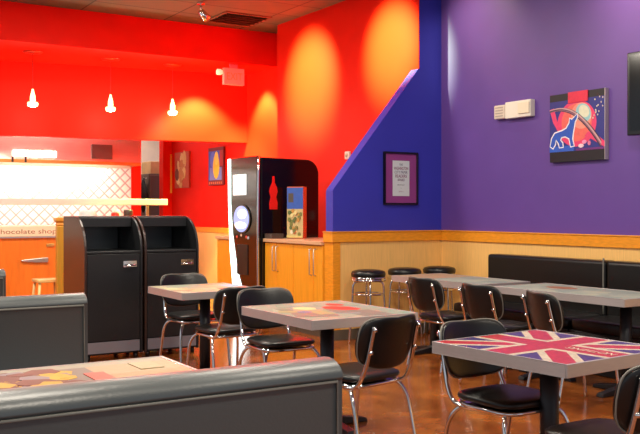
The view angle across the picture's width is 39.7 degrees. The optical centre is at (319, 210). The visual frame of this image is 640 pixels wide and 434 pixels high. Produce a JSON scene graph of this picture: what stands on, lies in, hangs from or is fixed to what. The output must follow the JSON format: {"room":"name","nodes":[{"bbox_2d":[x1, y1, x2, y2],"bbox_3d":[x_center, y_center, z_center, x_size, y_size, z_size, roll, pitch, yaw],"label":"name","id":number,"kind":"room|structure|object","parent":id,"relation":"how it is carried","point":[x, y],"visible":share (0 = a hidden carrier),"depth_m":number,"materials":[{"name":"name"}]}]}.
{"room":"eatery","nodes":[
{"label":"eatery","id":0,"kind":"room"},
{"bbox_2d":[4,140,140,215],"bbox_3d":[-6.351,-0.250,14.253,7.226,3.300,0.120,0,0,-32],"label":"wall","id":1,"kind":"structure","parent":0,"point":[135,171],"depth_m":16.05,"materials":[{"name":"red paint"}]},
{"bbox_2d":[0,165,130,224],"bbox_3d":[-6.356,-0.175,14.161,6.920,1.170,0.029,0,0,-32],"label":"backsplash","id":2,"kind":"structure","parent":1,"relation":"attached to","point":[15,181],"depth_m":15.27,"materials":[{"name":"tile"}]},
{"bbox_2d":[0,136,140,167],"bbox_3d":[-6.108,-1.133,13.694,6.650,0.735,0.985,0,0,-32],"label":"range hood","id":3,"kind":"object","parent":1,"relation":"attached to","point":[21,151],"visible":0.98,"depth_m":14.48,"materials":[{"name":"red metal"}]},
{"bbox_2d":[0,61,246,142],"bbox_3d":[-5.089,-1.675,13.094,8.308,1.110,0.158,0,0,-22],"label":"wall header","id":4,"kind":"structure","parent":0,"point":[72,100],"depth_m":13.80,"materials":[{"name":"red paint"}]},
{"bbox_2d":[0,41,270,74],"bbox_3d":[-4.862,-2.280,12.729,8.150,0.100,2.520,0,0,-32],"label":"ceiling","id":5,"kind":"structure","parent":0,"point":[9,51],"depth_m":13.06,"materials":[{"name":"red paint"}]},
{"bbox_2d":[22,50,42,106],"bbox_3d":[-4.027,-1.845,12.434,0.280,0.770,0.280,0,0,-32],"label":"pendant lamp","id":6,"kind":"object","parent":5,"relation":"hanging from","point":[32,103],"visible":1,"depth_m":12.40,"materials":[{"name":"white"}]},
{"bbox_2d":[101,57,119,111],"bbox_3d":[-3.075,-1.845,13.025,0.280,0.770,0.280,0,0,-32],"label":"pendant lamp","id":7,"kind":"object","parent":5,"relation":"hanging from","point":[110,108],"visible":1,"depth_m":12.99,"materials":[{"name":"white"}]},
{"bbox_2d":[163,63,181,115],"bbox_3d":[-2.251,-1.845,13.536,0.280,0.770,0.280,0,0,-32],"label":"pendant lamp","id":8,"kind":"object","parent":5,"relation":"hanging from","point":[172,111],"visible":1,"depth_m":13.50,"materials":[{"name":"white"}]},
{"bbox_2d":[216,64,243,85],"bbox_3d":[-1.361,-2.072,13.463,0.445,0.315,0.090,0,0,-32],"label":"exit sign","id":9,"kind":"object","parent":5,"relation":"hanging from","point":[232,75],"visible":1,"depth_m":13.45,"materials":[{"name":"red plastic"}]},
{"bbox_2d":[216,69,223,74],"bbox_3d":[-1.505,-2.095,13.375,0.108,0.090,0.090,0,0,-32],"label":"lamp","id":10,"kind":"object","parent":9,"relation":"attached to","point":[218,71],"depth_m":13.34,"materials":[{"name":"beige"}]},
{"bbox_2d":[0,0,276,67],"bbox_3d":[-4.167,-2.485,11.607,8.150,0.510,0.120,0,0,-32],"label":"wall","id":11,"kind":"structure","parent":0,"point":[24,23],"depth_m":12.48,"materials":[{"name":"red paint"}]},
{"bbox_2d":[141,140,158,173],"bbox_3d":[-4.093,-0.300,18.936,4.000,3.400,0.100,0,0,-32],"label":"wall","id":12,"kind":"structure","parent":0,"point":[149,149],"depth_m":19.13,"materials":[{"name":"white paint"}]},
{"bbox_2d":[159,141,171,215],"bbox_3d":[-3.014,-0.400,17.310,0.180,3.600,0.200,0,0,-32],"label":"wall","id":13,"kind":"structure","parent":0,"point":[165,147],"depth_m":17.23,"materials":[{"name":"red paint"}]},
{"bbox_2d":[170,154,171,192],"bbox_3d":[-2.897,-0.725,17.253,0.030,0.750,0.020,0,0,-32],"label":"trim","id":14,"kind":"structure","parent":13,"relation":"attached to","point":[170,154],"depth_m":17.24,"materials":[{"name":"orange"}]},
{"bbox_2d":[1,0,344,33],"bbox_3d":[-0.111,-2.790,5.873,11.000,0.100,15.100,0,0,-32],"label":"ceiling","id":15,"kind":"structure","parent":0,"point":[186,11],"depth_m":12.00,"materials":[{"name":"brown tile"}]},
{"bbox_2d":[197,2,210,21],"bbox_3d":[-1.534,-2.618,11.698,0.191,0.243,0.116,0,0,-32],"label":"track spotlight","id":16,"kind":"object","parent":15,"relation":"attached to","point":[205,16],"visible":1,"depth_m":11.66,"materials":[{"name":"silver metal"}]},
{"bbox_2d":[206,11,271,26],"bbox_3d":[-1.171,-2.718,12.629,0.720,0.047,0.720,0,0,-32],"label":"ceiling vent","id":17,"kind":"object","parent":15,"relation":"in","point":[226,17],"visible":0.94,"depth_m":12.56,"materials":[{"name":"brown metal"}]},
{"bbox_2d":[172,67,276,227],"bbox_3d":[-1.570,-0.670,15.293,0.150,4.140,4.750,0,0,-32],"label":"wall","id":18,"kind":"structure","parent":0,"point":[205,205],"depth_m":15.21,"materials":[{"name":"red paint"}]},
{"bbox_2d":[175,151,190,187],"bbox_3d":[-2.602,-0.787,16.777,0.048,0.704,0.680,0,0,-32],"label":"poster","id":19,"kind":"object","parent":18,"relation":"attached to","point":[182,159],"visible":1,"depth_m":16.69,"materials":[{"name":"red paper"}]},
{"bbox_2d":[195,227,228,232],"bbox_3d":[-1.648,0.335,15.245,0.035,0.090,4.750,0,0,-32],"label":"trim","id":20,"kind":"structure","parent":18,"relation":"attached to","point":[198,229],"depth_m":15.60,"materials":[{"name":"brown wood"}]},
{"bbox_2d":[197,232,228,282],"bbox_3d":[-1.642,0.840,15.249,0.020,0.920,4.750,0,0,-32],"label":"wall panel","id":21,"kind":"object","parent":18,"relation":"attached to","point":[207,242],"depth_m":15.78,"materials":[{"name":"brown wood"}]},
{"bbox_2d":[208,146,224,185],"bbox_3d":[-1.806,-0.780,15.494,0.046,0.660,0.620,0,0,-32],"label":"poster","id":22,"kind":"object","parent":18,"relation":"attached to","point":[216,156],"visible":1,"depth_m":15.45,"materials":[{"name":"blue paper"}]},
{"bbox_2d":[277,0,418,236],"bbox_3d":[0.395,-0.670,11.738,0.338,4.140,3.365,0,0,-32],"label":"wall","id":23,"kind":"structure","parent":0,"point":[339,65],"depth_m":11.70,"materials":[{"name":"paint"}]},
{"bbox_2d":[345,151,350,158],"bbox_3d":[0.350,-0.720,11.454,0.053,0.100,0.100,0,0,-32],"label":"wall sensor","id":24,"kind":"object","parent":23,"relation":"attached to","point":[347,153],"visible":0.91,"depth_m":11.43,"materials":[{"name":"beige plastic"}]},
{"bbox_2d":[88,299,616,433],"bbox_3d":[-1.798,1.450,8.592,11.000,0.100,21.500,0,0,-32],"label":"floor","id":25,"kind":"structure","parent":0,"point":[385,408],"depth_m":6.80,"materials":[{"name":"concrete"}]},
{"bbox_2d":[0,269,5,296],"bbox_3d":[-2.873,0.907,5.743,1.670,0.985,0.540,0,0,-32],"label":"bench","id":26,"kind":"object","parent":25,"relation":"on","point":[2,271],"visible":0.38,"depth_m":6.27,"materials":[{"name":"black"}]},
{"bbox_2d":[0,225,55,295],"bbox_3d":[-5.143,0.800,11.730,5.620,1.200,0.801,0,0,-32],"label":"counter","id":27,"kind":"object","parent":25,"relation":"on","point":[27,252],"depth_m":12.03,"materials":[{"name":"orange wood"}]},
{"bbox_2d":[79,210,96,215],"bbox_3d":[-3.371,0.095,12.876,0.250,0.210,0.250,0,0,-32],"label":"canister","id":28,"kind":"object","parent":27,"relation":"on","point":[85,212],"visible":0.49,"depth_m":12.78,"materials":[{"name":"white"}]},
{"bbox_2d":[111,212,118,215],"bbox_3d":[-3.023,0.110,13.092,0.120,0.180,0.120,0,0,-32],"label":"canister","id":29,"kind":"object","parent":27,"relation":"on","point":[112,213],"visible":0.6,"depth_m":13.04,"materials":[{"name":"red"}]},
{"bbox_2d":[123,210,132,215],"bbox_3d":[-2.853,0.090,13.198,0.140,0.220,0.140,0,0,-32],"label":"canister","id":30,"kind":"object","parent":27,"relation":"on","point":[125,212],"visible":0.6,"depth_m":13.14,"materials":[{"name":"brown"}]},
{"bbox_2d":[32,278,54,294],"bbox_3d":[-3.295,1.111,10.723,0.364,0.582,0.364,0,0,-32],"label":"wooden stool","id":31,"kind":"object","parent":25,"relation":"on","point":[39,281],"visible":0.41,"depth_m":10.62,"materials":[{"name":"brown wood"}]},
{"bbox_2d":[0,293,87,370],"bbox_3d":[-1.871,0.917,4.128,1.670,0.965,0.540,0,0,-32],"label":"bench","id":32,"kind":"object","parent":25,"relation":"on","point":[44,330],"visible":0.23,"depth_m":4.54,"materials":[{"name":"black leather"}]},
{"bbox_2d":[53,218,63,293],"bbox_3d":[-3.095,0.740,10.553,0.120,1.320,0.120,0,0,-32],"label":"post","id":33,"kind":"object","parent":25,"relation":"on","point":[59,229],"visible":0.62,"depth_m":10.52,"materials":[{"name":"brown wood"}]},
{"bbox_2d":[0,198,167,215],"bbox_3d":[-5.141,0.608,12.344,6.270,1.585,0.400,0,0,-32],"label":"shelf","id":34,"kind":"object","parent":25,"relation":"on","point":[3,201],"visible":0.74,"depth_m":13.10,"materials":[{"name":"beige wood"}]},
{"bbox_2d":[0,356,196,388],"bbox_3d":[-1.028,1.019,3.281,1.234,0.762,0.740,0,0,-32],"label":"dining table","id":35,"kind":"object","parent":25,"relation":"on","point":[37,376],"visible":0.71,"depth_m":3.54,"materials":[{"name":"multicoloured laminate"}]},
{"bbox_2d":[64,216,142,361],"bbox_3d":[-2.102,0.725,8.590,0.560,1.350,0.723,0,0,-32],"label":"trash bin","id":36,"kind":"object","parent":25,"relation":"on","point":[103,255],"visible":0.91,"depth_m":8.38,"materials":[{"name":"black metal"}]},
{"bbox_2d":[77,216,130,226],"bbox_3d":[-2.171,0.102,8.702,0.516,0.105,0.420,0,0,-32],"label":"hood","id":37,"kind":"object","parent":36,"relation":"attached to","point":[87,221],"depth_m":8.52,"materials":[{"name":"black laminate"}]},
{"bbox_2d":[87,248,139,253],"bbox_3d":[-2.109,0.389,8.601,0.516,0.022,0.658,0,0,-32],"label":"shelf","id":38,"kind":"object","parent":36,"relation":"attached to","point":[89,250],"depth_m":8.49,"materials":[{"name":"black laminate"}]},
{"bbox_2d":[141,173,158,215],"bbox_3d":[-3.302,0.325,18.196,0.976,2.150,0.790,0,0,-32],"label":"refrigerator","id":39,"kind":"object","parent":25,"relation":"on","point":[152,181],"depth_m":17.73,"materials":[{"name":"brown"}]},
{"bbox_2d":[142,161,158,173],"bbox_3d":[-3.233,-0.875,18.233,0.720,0.250,0.500,0,0,-32],"label":"cardboard box","id":40,"kind":"object","parent":39,"relation":"on","point":[152,167],"visible":0.39,"depth_m":17.91,"materials":[{"name":"brown cardboard"}]},
{"bbox_2d":[132,216,198,356],"bbox_3d":[-1.608,0.725,8.897,0.560,1.350,0.723,0,0,-32],"label":"trash bin","id":41,"kind":"object","parent":25,"relation":"on","point":[170,245],"visible":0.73,"depth_m":8.66,"materials":[{"name":"black metal"}]},
{"bbox_2d":[136,216,186,226],"bbox_3d":[-1.677,0.102,9.009,0.516,0.105,0.420,0,0,-32],"label":"hood","id":42,"kind":"object","parent":41,"relation":"attached to","point":[147,221],"depth_m":8.84,"materials":[{"name":"black laminate"}]},
{"bbox_2d":[147,247,195,252],"bbox_3d":[-1.614,0.389,8.908,0.516,0.022,0.658,0,0,-32],"label":"shelf","id":43,"kind":"object","parent":41,"relation":"attached to","point":[149,249],"depth_m":8.72,"materials":[{"name":"black laminate"}]},
{"bbox_2d":[0,357,342,433],"bbox_3d":[-0.781,0.917,2.369,1.670,0.965,0.540,0,0,-32],"label":"bench","id":44,"kind":"object","parent":25,"relation":"on","point":[297,396],"visible":1,"depth_m":2.35,"materials":[{"name":"black leather"}]},
{"bbox_2d":[159,273,230,365],"bbox_3d":[-1.128,0.986,7.892,0.487,0.832,0.576,0,0,-32],"label":"chair","id":45,"kind":"object","parent":25,"relation":"on","point":[189,316],"visible":0.58,"depth_m":7.94,"materials":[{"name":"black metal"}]},
{"bbox_2d":[148,283,248,368],"bbox_3d":[-0.962,1.019,7.416,0.724,0.762,0.740,0,0,-32],"label":"dining table","id":46,"kind":"object","parent":25,"relation":"on","point":[203,293],"visible":0.51,"depth_m":7.37,"materials":[{"name":"grey laminate"}]},
{"bbox_2d":[217,239,231,283],"bbox_3d":[-0.892,0.889,12.019,0.850,1.022,0.526,0,0,-32],"label":"base cabinet","id":47,"kind":"object","parent":25,"relation":"on","point":[224,273],"visible":0.23,"depth_m":11.85,"materials":[{"name":"brown wood"}]},
{"bbox_2d":[215,236,228,239],"bbox_3d":[-0.907,0.356,12.019,0.875,0.040,0.555,0,0,-32],"label":"countertop","id":48,"kind":"structure","parent":47,"relation":"on","point":[216,237],"depth_m":11.82,"materials":[{"name":"pink laminate"}]},
{"bbox_2d":[186,286,265,367],"bbox_3d":[-0.718,0.986,6.930,0.487,0.832,0.576,0,0,-35],"label":"chair","id":49,"kind":"object","parent":25,"relation":"on","point":[225,311],"visible":0.69,"depth_m":6.71,"materials":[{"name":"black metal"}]},
{"bbox_2d":[228,156,317,286],"bbox_3d":[-0.608,0.362,11.380,0.900,2.075,0.816,0,0,-32],"label":"dispenser","id":50,"kind":"object","parent":25,"relation":"on","point":[257,185],"visible":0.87,"depth_m":11.02,"materials":[{"name":"black metal"}]},
{"bbox_2d":[237,287,319,364],"bbox_3d":[-0.301,0.986,6.334,0.487,0.832,0.576,0,0,-30],"label":"chair","id":51,"kind":"object","parent":25,"relation":"on","point":[272,343],"visible":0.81,"depth_m":6.40,"materials":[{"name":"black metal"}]},
{"bbox_2d":[265,242,296,330],"bbox_3d":[-0.147,0.889,10.784,0.886,1.022,0.681,0,0,-32],"label":"base cabinet","id":52,"kind":"object","parent":25,"relation":"on","point":[278,256],"visible":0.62,"depth_m":10.55,"materials":[{"name":"brown wood"}]},
{"bbox_2d":[293,244,323,336],"bbox_3d":[0.206,0.889,10.214,0.886,1.022,0.641,0,0,-32],"label":"base cabinet","id":53,"kind":"object","parent":25,"relation":"on","point":[308,260],"visible":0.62,"depth_m":9.99,"materials":[{"name":"brown wood"}]},
{"bbox_2d":[263,237,323,244],"bbox_3d":[0.167,0.356,10.599,1.205,0.040,1.340,0,0,-32],"label":"countertop","id":54,"kind":"structure","parent":53,"relation":"on","point":[318,240],"depth_m":10.35,"materials":[{"name":"pink laminate"}]},
{"bbox_2d":[265,233,282,238],"bbox_3d":[-0.559,0.305,10.808,0.160,0.060,0.180,0,0,-32],"label":"tray","id":55,"kind":"object","parent":54,"relation":"on","point":[267,235],"visible":1,"depth_m":10.74,"materials":[{"name":"brown plastic"}]},
{"bbox_2d":[287,187,306,238],"bbox_3d":[-0.286,0.020,10.832,0.220,0.630,0.113,0,0,24],"label":"display box","id":56,"kind":"object","parent":54,"relation":"on","point":[296,196],"visible":1,"depth_m":10.79,"materials":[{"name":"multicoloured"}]},
{"bbox_2d":[242,300,417,433],"bbox_3d":[0.046,1.019,5.771,0.784,0.762,0.920,0,0,-32],"label":"dining table","id":57,"kind":"object","parent":25,"relation":"on","point":[324,316],"visible":0.59,"depth_m":5.65,"materials":[{"name":"grey laminate"}]},
{"bbox_2d":[348,269,385,342],"bbox_3d":[0.514,1.010,9.438,0.398,0.782,0.398,0,0,-32],"label":"bar stool","id":58,"kind":"object","parent":25,"relation":"on","point":[360,275],"visible":0.73,"depth_m":9.32,"materials":[{"name":"metal"}]},
{"bbox_2d":[339,313,420,433],"bbox_3d":[0.234,0.986,5.038,0.487,0.832,0.576,0,0,-43],"label":"chair","id":59,"kind":"object","parent":25,"relation":"on","point":[382,344],"visible":0.88,"depth_m":4.84,"materials":[{"name":"black leather"}]},
{"bbox_2d":[387,267,422,337],"bbox_3d":[0.930,1.010,9.754,0.398,0.782,0.398,0,0,-43],"label":"bar stool","id":60,"kind":"object","parent":25,"relation":"on","point":[397,270],"visible":0.32,"depth_m":9.68,"materials":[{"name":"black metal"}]},
{"bbox_2d":[405,276,471,376],"bbox_3d":[1.085,0.986,7.791,0.576,0.832,0.487,0,0,-32],"label":"chair","id":61,"kind":"object","parent":25,"relation":"on","point":[427,294],"visible":0.73,"depth_m":7.62,"materials":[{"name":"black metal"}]},
{"bbox_2d":[423,266,455,335],"bbox_3d":[1.346,1.010,10.012,0.398,0.782,0.398,0,0,35],"label":"bar stool","id":62,"kind":"object","parent":25,"relation":"on","point":[429,269],"visible":0.33,"depth_m":9.89,"materials":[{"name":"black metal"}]},
{"bbox_2d":[392,273,529,368],"bbox_3d":[1.318,1.019,8.442,0.641,0.762,1.357,0,0,-32],"label":"dining table","id":63,"kind":"object","parent":25,"relation":"on","point":[446,280],"visible":0.46,"depth_m":8.53,"materials":[{"name":"grey laminate"}]},
{"bbox_2d":[458,283,534,383],"bbox_3d":[1.445,0.986,7.097,0.576,0.832,0.487,0,0,-32],"label":"chair","id":64,"kind":"object","parent":25,"relation":"on","point":[479,301],"visible":0.48,"depth_m":6.93,"materials":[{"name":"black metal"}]},
{"bbox_2d":[436,318,569,433],"bbox_3d":[0.912,0.986,4.439,0.487,0.832,0.576,0,0,-33],"label":"chair","id":65,"kind":"object","parent":25,"relation":"on","point":[505,400],"visible":0.84,"depth_m":4.46,"materials":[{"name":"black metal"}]},
{"bbox_2d":[454,254,613,331],"bbox_3d":[2.049,0.914,8.660,0.710,0.972,1.560,0,0,-32],"label":"bench","id":66,"kind":"object","parent":25,"relation":"on","point":[534,269],"visible":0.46,"depth_m":8.51,"materials":[{"name":"black leather"}]},
{"bbox_2d":[432,329,639,433],"bbox_3d":[1.097,1.019,4.246,0.764,0.762,0.820,0,0,-36],"label":"dining table","id":67,"kind":"object","parent":25,"relation":"on","point":[552,355],"visible":0.99,"depth_m":4.17,"materials":[{"name":"multicoloured"}]},
{"bbox_2d":[494,283,639,397],"bbox_3d":[2.116,1.019,7.154,0.641,0.762,1.417,0,0,-32],"label":"dining table","id":68,"kind":"object","parent":25,"relation":"on","point":[624,299],"visible":0.53,"depth_m":6.88,"materials":[{"name":"grey laminate"}]},
{"bbox_2d":[521,289,618,403],"bbox_3d":[1.794,0.986,6.386,0.576,0.832,0.487,0,0,-15],"label":"chair","id":69,"kind":"object","parent":25,"relation":"on","point":[546,311],"visible":0.47,"depth_m":6.25,"materials":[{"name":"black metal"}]},
{"bbox_2d":[545,365,639,433],"bbox_3d":[1.202,0.986,3.602,0.487,0.832,0.576,0,0,-32],"label":"chair","id":70,"kind":"object","parent":25,"relation":"on","point":[626,400],"visible":1,"depth_m":3.33,"materials":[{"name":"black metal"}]},
{"bbox_2d":[569,261,639,378],"bbox_3d":[2.965,0.914,7.183,0.710,0.972,1.885,0,0,-32],"label":"bench","id":71,"kind":"object","parent":25,"relation":"on","point":[621,275],"visible":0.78,"depth_m":7.76,"materials":[{"name":"black leather"}]},
{"bbox_2d":[326,0,440,231],"bbox_3d":[0.744,-0.670,10.063,1.510,4.140,0.140,0,0,-32],"label":"wall","id":72,"kind":"structure","parent":0,"point":[410,121],"depth_m":10.13,"materials":[{"name":"blue paint"}]},
{"bbox_2d":[324,242,339,329],"bbox_3d":[0.134,0.820,9.673,0.098,0.960,0.178,0,0,-32],"label":"trim","id":73,"kind":"structure","parent":72,"relation":"attached to","point":[331,250],"depth_m":9.62,"materials":[{"name":"brown wood"}]},
{"bbox_2d":[322,230,440,242],"bbox_3d":[0.727,0.281,10.037,1.531,0.118,0.205,0,0,-32],"label":"trim","id":74,"kind":"structure","parent":72,"relation":"attached to","point":[405,235],"depth_m":9.89,"materials":[{"name":"brown wood"}]},
{"bbox_2d":[334,322,440,340],"bbox_3d":[0.731,1.345,10.040,1.497,0.110,0.175,0,0,-32],"label":"baseboard","id":75,"kind":"structure","parent":72,"relation":"attached to","point":[343,334],"depth_m":9.67,"materials":[{"name":"brown rubber"}]},
{"bbox_2d":[340,240,440,329],"bbox_3d":[0.811,0.820,10.011,1.410,0.960,0.018,0,0,-32],"label":"wall panel","id":76,"kind":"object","parent":72,"relation":"attached to","point":[381,255],"depth_m":9.93,"materials":[{"name":"brown wood"}]},
{"bbox_2d":[383,151,418,204],"bbox_3d":[0.919,-0.370,10.071,0.488,0.600,0.030,0,0,-32],"label":"framed piece","id":77,"kind":"object","parent":72,"relation":"attached to","point":[400,169],"visible":1,"depth_m":10.06,"materials":[{"name":"black"}]},
{"bbox_2d":[441,0,639,235],"bbox_3d":[4.244,-0.670,6.002,0.160,4.140,10.730,0,0,-32],"label":"wall","id":78,"kind":"structure","parent":0,"point":[497,175],"depth_m":9.19,"materials":[{"name":"purple paint"}]},
{"bbox_2d":[494,99,534,119],"bbox_3d":[2.034,-1.062,9.338,0.085,0.175,0.550,0,0,-32],"label":"emergency light","id":79,"kind":"object","parent":78,"relation":"attached to","point":[522,108],"visible":1,"depth_m":9.27,"materials":[{"name":"beige plastic"}]},
{"bbox_2d":[441,240,639,310],"bbox_3d":[4.210,0.820,5.888,0.018,0.960,10.572,0,0,-32],"label":"trim","id":80,"kind":"structure","parent":78,"relation":"attached to","point":[469,258],"depth_m":9.62,"materials":[{"name":"brown wood"}]},
{"bbox_2d":[441,230,639,248],"bbox_3d":[4.207,0.281,5.871,0.048,0.118,10.545,0,0,-32],"label":"trim","id":81,"kind":"structure","parent":78,"relation":"attached to","point":[590,240],"depth_m":8.93,"materials":[{"name":"brown wood"}]},
{"bbox_2d":[550,88,608,162],"bbox_3d":[2.504,-0.823,8.609,0.054,0.675,0.696,0,0,-32],"label":"picture","id":82,"kind":"object","parent":78,"relation":"attached to","point":[579,120],"visible":1,"depth_m":8.56,"materials":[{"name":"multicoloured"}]},
{"bbox_2d":[627,51,639,135],"bbox_3d":[3.156,-1.045,7.451,0.163,0.740,1.280,0,0,-32],"label":"television","id":83,"kind":"object","parent":78,"relation":"attached to","point":[633,59],"visible":1,"depth_m":7.89,"materials":[{"name":"black plastic"}]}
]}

